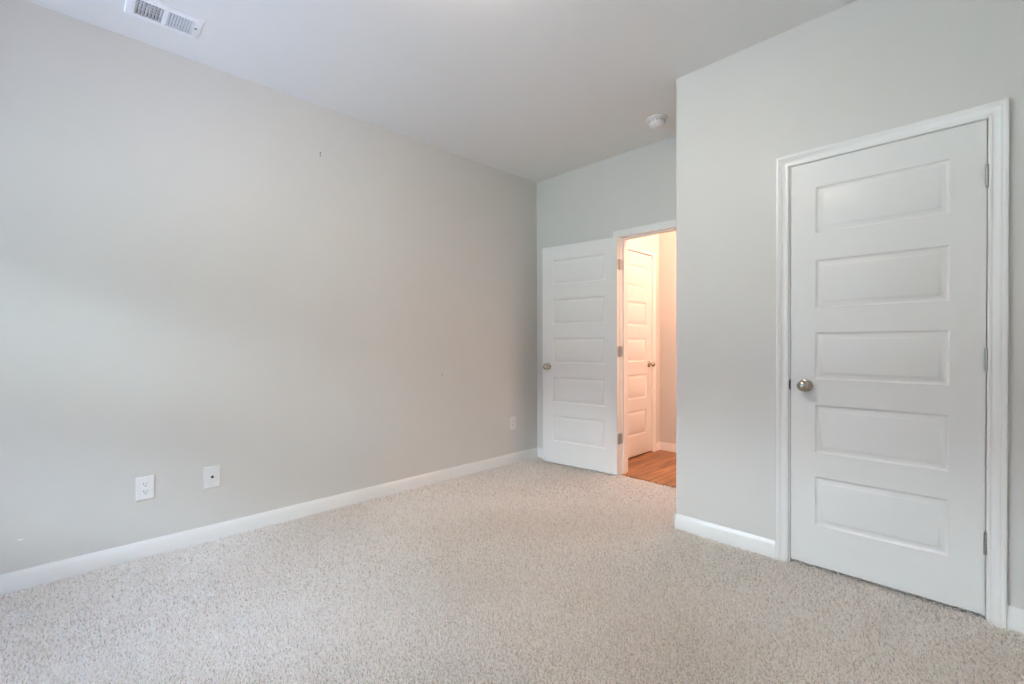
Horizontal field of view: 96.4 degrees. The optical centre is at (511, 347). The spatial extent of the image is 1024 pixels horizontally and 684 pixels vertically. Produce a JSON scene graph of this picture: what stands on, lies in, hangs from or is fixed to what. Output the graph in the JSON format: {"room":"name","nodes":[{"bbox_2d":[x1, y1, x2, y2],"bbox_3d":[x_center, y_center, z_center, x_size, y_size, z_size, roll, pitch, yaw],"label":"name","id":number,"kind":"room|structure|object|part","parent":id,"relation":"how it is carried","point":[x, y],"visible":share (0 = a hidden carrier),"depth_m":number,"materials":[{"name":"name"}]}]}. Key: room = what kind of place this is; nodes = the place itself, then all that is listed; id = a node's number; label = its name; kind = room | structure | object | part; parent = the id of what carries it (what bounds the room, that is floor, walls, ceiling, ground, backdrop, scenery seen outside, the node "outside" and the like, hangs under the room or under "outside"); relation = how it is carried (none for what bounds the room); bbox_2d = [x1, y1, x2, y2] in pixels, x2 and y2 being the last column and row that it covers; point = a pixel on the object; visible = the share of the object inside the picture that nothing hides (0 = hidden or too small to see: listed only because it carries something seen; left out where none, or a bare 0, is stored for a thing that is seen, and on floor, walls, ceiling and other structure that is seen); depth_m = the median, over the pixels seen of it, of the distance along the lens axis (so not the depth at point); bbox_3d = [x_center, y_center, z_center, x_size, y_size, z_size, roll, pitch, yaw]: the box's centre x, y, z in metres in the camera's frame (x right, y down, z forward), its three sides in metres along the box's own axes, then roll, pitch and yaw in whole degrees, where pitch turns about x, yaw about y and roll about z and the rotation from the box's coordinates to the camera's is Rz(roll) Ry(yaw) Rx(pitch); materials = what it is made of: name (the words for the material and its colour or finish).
{"room":"empty bedroom","nodes":[
{"label":"empty bedroom","id":0,"kind":"room"},
{"bbox_2d":[0,0,536,574],"bbox_3d":[-1.254,-0.254,3.223,6.553,2.754,0.120,-1,1,-44],"label":"wall","id":1,"kind":"structure","parent":0,"point":[188,285],"depth_m":2.68,"materials":[{"name":"paint"}]},
{"bbox_2d":[135,475,154,500],"bbox_3d":[-1.961,0.754,2.447,0.080,0.124,0.009,-1,1,-44],"label":"wall outlet","id":2,"kind":"object","parent":1,"relation":"attached to","point":[145,486],"visible":1,"depth_m":2.44,"materials":[{"name":"white plastic"}]},
{"bbox_2d":[141,482,148,486],"bbox_3d":[-1.959,0.734,2.445,0.034,0.028,0.003,-1,1,-44],"label":"receptacle","id":3,"kind":"object","parent":2,"relation":"attached to","point":[143,484],"depth_m":2.44,"materials":[{"name":"white plastic"}]},
{"bbox_2d":[141,489,148,494],"bbox_3d":[-1.959,0.773,2.445,0.034,0.028,0.003,-1,1,-44],"label":"receptacle","id":4,"kind":"object","parent":2,"relation":"attached to","point":[143,491],"depth_m":2.44,"materials":[{"name":"white plastic"}]},
{"bbox_2d":[204,465,219,488],"bbox_3d":[-1.740,0.754,2.657,0.080,0.124,0.017,-1,1,-44],"label":"cable plate","id":5,"kind":"object","parent":1,"relation":"attached to","point":[211,473],"visible":1,"depth_m":2.66,"materials":[{"name":"white plastic"}]},
{"bbox_2d":[0,447,537,594],"bbox_3d":[-1.596,1.079,2.802,5.186,0.096,0.014,-1,1,-44],"label":"baseboard","id":6,"kind":"structure","parent":1,"relation":"attached to","point":[27,578],"depth_m":2.68,"materials":[{"name":"white paint"}]},
{"bbox_2d":[510,416,515,429],"bbox_3d":[0.008,0.725,4.369,0.080,0.124,0.009,-1,1,-44],"label":"wall outlet","id":7,"kind":"object","parent":1,"relation":"attached to","point":[513,418],"visible":1,"depth_m":4.37,"materials":[{"name":"white plastic"}]},
{"bbox_2d":[25,0,856,182],"bbox_3d":[0.048,-1.684,1.873,6.553,0.120,3.860,-1,1,-44],"label":"ceiling","id":8,"kind":"structure","parent":0,"point":[536,91],"depth_m":2.55,"materials":[{"name":"white paint"}]},
{"bbox_2d":[124,0,203,39],"bbox_3d":[-1.701,-1.696,2.241,0.294,0.176,0.192,-1,1,-44],"label":"ceiling vent","id":9,"kind":"object","parent":8,"relation":"in","point":[183,23],"visible":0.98,"depth_m":2.24,"materials":[{"name":"metal"}]},
{"bbox_2d":[646,114,667,128],"bbox_3d":[1.042,-1.608,3.285,0.149,0.061,0.149,-1,1,-44],"label":"smoke detector","id":10,"kind":"object","parent":8,"relation":"attached to","point":[656,121],"visible":1,"depth_m":3.25,"materials":[{"name":"white plastic"}]},
{"bbox_2d":[0,450,1023,683],"bbox_3d":[0.057,1.175,1.896,6.553,0.120,3.860,-1,1,-44],"label":"floor","id":11,"kind":"structure","parent":0,"point":[496,577],"depth_m":1.93,"materials":[{"name":"beige carpet"}]},
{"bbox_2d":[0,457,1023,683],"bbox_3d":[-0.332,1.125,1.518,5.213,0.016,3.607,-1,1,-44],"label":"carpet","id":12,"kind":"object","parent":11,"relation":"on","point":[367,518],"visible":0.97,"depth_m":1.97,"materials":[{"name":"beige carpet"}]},
{"bbox_2d":[537,136,675,447],"bbox_3d":[1.600,-0.264,3.311,0.120,2.754,3.740,-1,1,-44],"label":"wall","id":13,"kind":"structure","parent":0,"point":[637,187],"depth_m":4.04,"materials":[{"name":"paint"}]},
{"bbox_2d":[537,447,612,474],"bbox_3d":[0.572,1.060,4.283,0.014,0.096,0.893,-1,1,-44],"label":"baseboard","id":14,"kind":"structure","parent":13,"relation":"attached to","point":[539,450],"depth_m":4.57,"materials":[{"name":"white paint"}]},
{"bbox_2d":[542,219,675,475],"bbox_3d":[0.962,0.058,3.903,1.605,2.104,0.273,0,1,38],"label":"door","id":15,"kind":"structure","parent":13,"relation":"in","point":[585,284],"depth_m":4.05,"materials":[{"name":"white paint"}]},
{"bbox_3d":[0.322,0.182,4.281,0.065,0.065,0.068,0,1,38],"label":"knob","id":16,"kind":"part","parent":15,"relation":"part of","materials":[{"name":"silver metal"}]},
{"bbox_3d":[1.188,0.059,3.635,0.021,2.104,0.888,-1,1,-44],"label":"casing","id":17,"kind":"part","parent":15,"relation":"part of","materials":[{"name":"white paint"}]},
{"bbox_2d":[622,474,675,488],"bbox_3d":[1.217,1.103,3.669,0.012,0.017,0.768,-1,1,-44],"label":"trim","id":18,"kind":"structure","parent":13,"relation":"attached to","point":[632,477],"depth_m":3.75,"materials":[{"name":"brown wood"}]},
{"bbox_2d":[628,234,658,441],"bbox_3d":[1.210,-0.273,4.593,1.113,2.754,0.120,-1,1,-44],"label":"wall","id":19,"kind":"structure","parent":0,"point":[651,242],"depth_m":4.82,"materials":[{"name":"paint"}]},
{"bbox_2d":[628,244,655,457],"bbox_3d":[1.161,0.058,4.501,0.861,2.093,0.186,-1,1,-44],"label":"door","id":20,"kind":"structure","parent":19,"relation":"in","point":[641,261],"depth_m":4.60,"materials":[{"name":"white paint"}]},
{"bbox_3d":[1.430,0.175,4.681,0.065,0.065,0.068,-1,1,-44],"label":"knob","id":21,"kind":"part","parent":20,"relation":"part of","materials":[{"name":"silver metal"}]},
{"bbox_2d":[659,231,675,443],"bbox_3d":[2.613,-0.272,3.866,0.120,2.754,2.880,-1,1,-44],"label":"wall","id":22,"kind":"structure","parent":0,"point":[667,241],"depth_m":4.79,"materials":[{"name":"paint"}]},
{"bbox_2d":[656,442,675,451],"bbox_3d":[2.536,1.058,3.797,0.107,0.096,2.880,-1,1,-44],"label":"baseboard","id":23,"kind":"structure","parent":22,"relation":"attached to","point":[664,446],"depth_m":4.79,"materials":[{"name":"white paint"}]},
{"bbox_2d":[676,0,1023,608],"bbox_3d":[1.890,-0.258,2.411,0.720,2.754,1.807,-1,1,-44],"label":"wall","id":24,"kind":"structure","parent":0,"point":[858,68],"depth_m":2.44,"materials":[{"name":"paint"}]},
{"bbox_2d":[674,512,775,559],"bbox_3d":[1.450,1.069,2.868,0.734,0.096,0.574,-1,1,-44],"label":"baseboard","id":25,"kind":"structure","parent":24,"relation":"attached to","point":[743,540],"depth_m":2.58,"materials":[{"name":"white paint"}]},
{"bbox_2d":[776,97,1009,628],"bbox_3d":[1.701,0.069,2.131,0.186,2.105,0.825,-1,1,-44],"label":"door","id":26,"kind":"structure","parent":24,"relation":"in","point":[892,245],"depth_m":2.06,"materials":[{"name":"white paint"}]},
{"bbox_3d":[1.462,0.194,2.293,0.068,0.065,0.065,-1,1,-44],"label":"knob","id":27,"kind":"part","parent":26,"relation":"part of","materials":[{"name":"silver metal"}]},
{"bbox_2d":[1007,605,1023,633],"bbox_3d":[2.111,1.076,1.675,0.014,0.096,0.407,-1,1,-44],"label":"baseboard","id":28,"kind":"structure","parent":24,"relation":"attached to","point":[1015,616],"depth_m":1.80,"materials":[{"name":"white paint"}]}
]}

